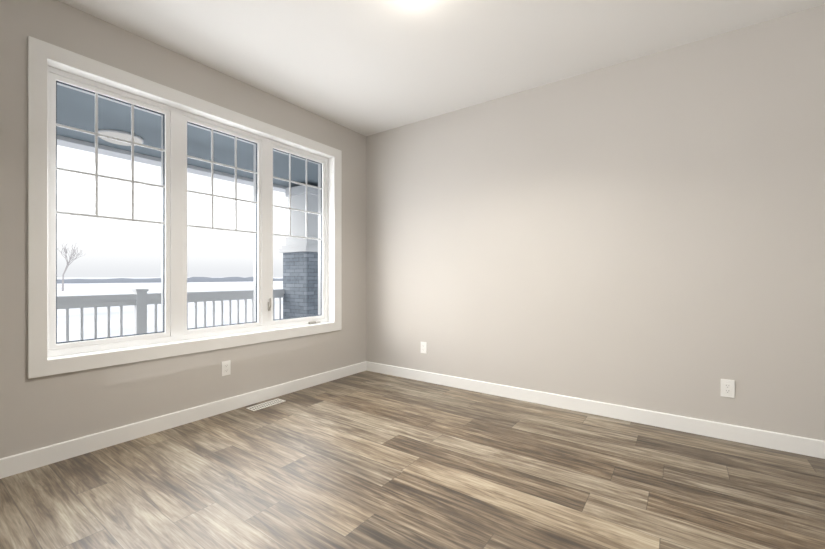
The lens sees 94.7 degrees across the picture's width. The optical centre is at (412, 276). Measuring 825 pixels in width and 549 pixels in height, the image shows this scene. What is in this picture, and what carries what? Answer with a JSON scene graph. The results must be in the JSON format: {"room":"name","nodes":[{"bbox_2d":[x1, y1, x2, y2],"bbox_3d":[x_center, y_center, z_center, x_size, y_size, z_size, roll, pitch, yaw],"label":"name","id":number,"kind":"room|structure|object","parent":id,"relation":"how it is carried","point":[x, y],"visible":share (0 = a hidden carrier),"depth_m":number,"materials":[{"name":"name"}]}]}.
{"room":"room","nodes":[
{"label":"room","id":0,"kind":"room"},
{"bbox_2d":[0,0,366,478],"bbox_3d":[-1.856,-0.273,2.775,0.214,2.740,4.663,0,0,35],"label":"wall","id":1,"kind":"structure","parent":0,"point":[40,412],"depth_m":2.55,"materials":[{"name":"beige paint"}]},
{"bbox_2d":[28,36,341,378],"bbox_3d":[-1.475,-0.392,3.134,0.019,1.939,2.415,0,0,35],"label":"window trim","id":2,"kind":"structure","parent":1,"relation":"in","point":[41,53],"depth_m":2.34,"materials":[{"name":"white paint"}]},
{"bbox_2d":[48,66,327,356],"bbox_3d":[-1.589,-0.390,3.200,0.152,1.754,2.230,0,0,35],"label":"window","id":3,"kind":"structure","parent":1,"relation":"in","point":[166,223],"depth_m":2.83,"materials":[{"name":"glass"}]},
{"bbox_2d":[48,60,332,359],"bbox_3d":[-1.523,-0.390,3.152,0.080,1.786,2.262,0,0,35],"label":"liner","id":4,"kind":"object","parent":1,"relation":"in","point":[231,124],"visible":0.42,"depth_m":3.21,"materials":[{"name":"white paint"}]},
{"bbox_2d":[222,360,230,375],"bbox_3d":[-1.514,0.745,3.088,0.008,0.117,0.072,0,0,35],"label":"outlet","id":5,"kind":"object","parent":1,"relation":"attached to","point":[226,367],"visible":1,"depth_m":3.09,"materials":[{"name":"white plastic"}]},
{"bbox_2d":[0,370,824,548],"bbox_3d":[0.031,1.157,1.429,4.850,0.120,4.663,0,0,35],"label":"floor","id":6,"kind":"structure","parent":0,"point":[366,459],"depth_m":2.00,"materials":[{"name":"wood"}]},
{"bbox_2d":[247,399,284,410],"bbox_3d":[-1.248,1.095,3.248,0.112,0.004,0.305,0,0,35],"label":"floor vent","id":7,"kind":"object","parent":6,"relation":"in","point":[265,405],"visible":1,"depth_m":3.24,"materials":[{"name":"beige metal"}]},
{"bbox_2d":[58,0,824,135],"bbox_3d":[0.031,-1.703,1.429,4.850,0.120,4.663,0,0,35],"label":"ceiling","id":8,"kind":"structure","parent":0,"point":[367,67],"depth_m":2.63,"materials":[{"name":"white paint"}]},
{"bbox_2d":[366,4,824,458],"bbox_3d":[1.323,-0.273,3.240,4.450,2.740,0.214,0,0,35],"label":"wall","id":9,"kind":"structure","parent":0,"point":[647,232],"depth_m":2.88,"materials":[{"name":"beige paint"}]},
{"bbox_2d":[421,342,426,352],"bbox_3d":[0.115,0.745,3.982,0.072,0.117,0.008,0,0,35],"label":"outlet","id":10,"kind":"object","parent":9,"relation":"attached to","point":[423,347],"visible":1,"depth_m":3.98,"materials":[{"name":"white plastic"}]},
{"bbox_2d":[721,379,734,397],"bbox_3d":[2.118,0.752,2.554,0.072,0.117,0.008,0,0,35],"label":"outlet","id":11,"kind":"object","parent":9,"relation":"attached to","point":[727,388],"visible":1,"depth_m":2.55,"materials":[{"name":"white plastic"}]}
]}

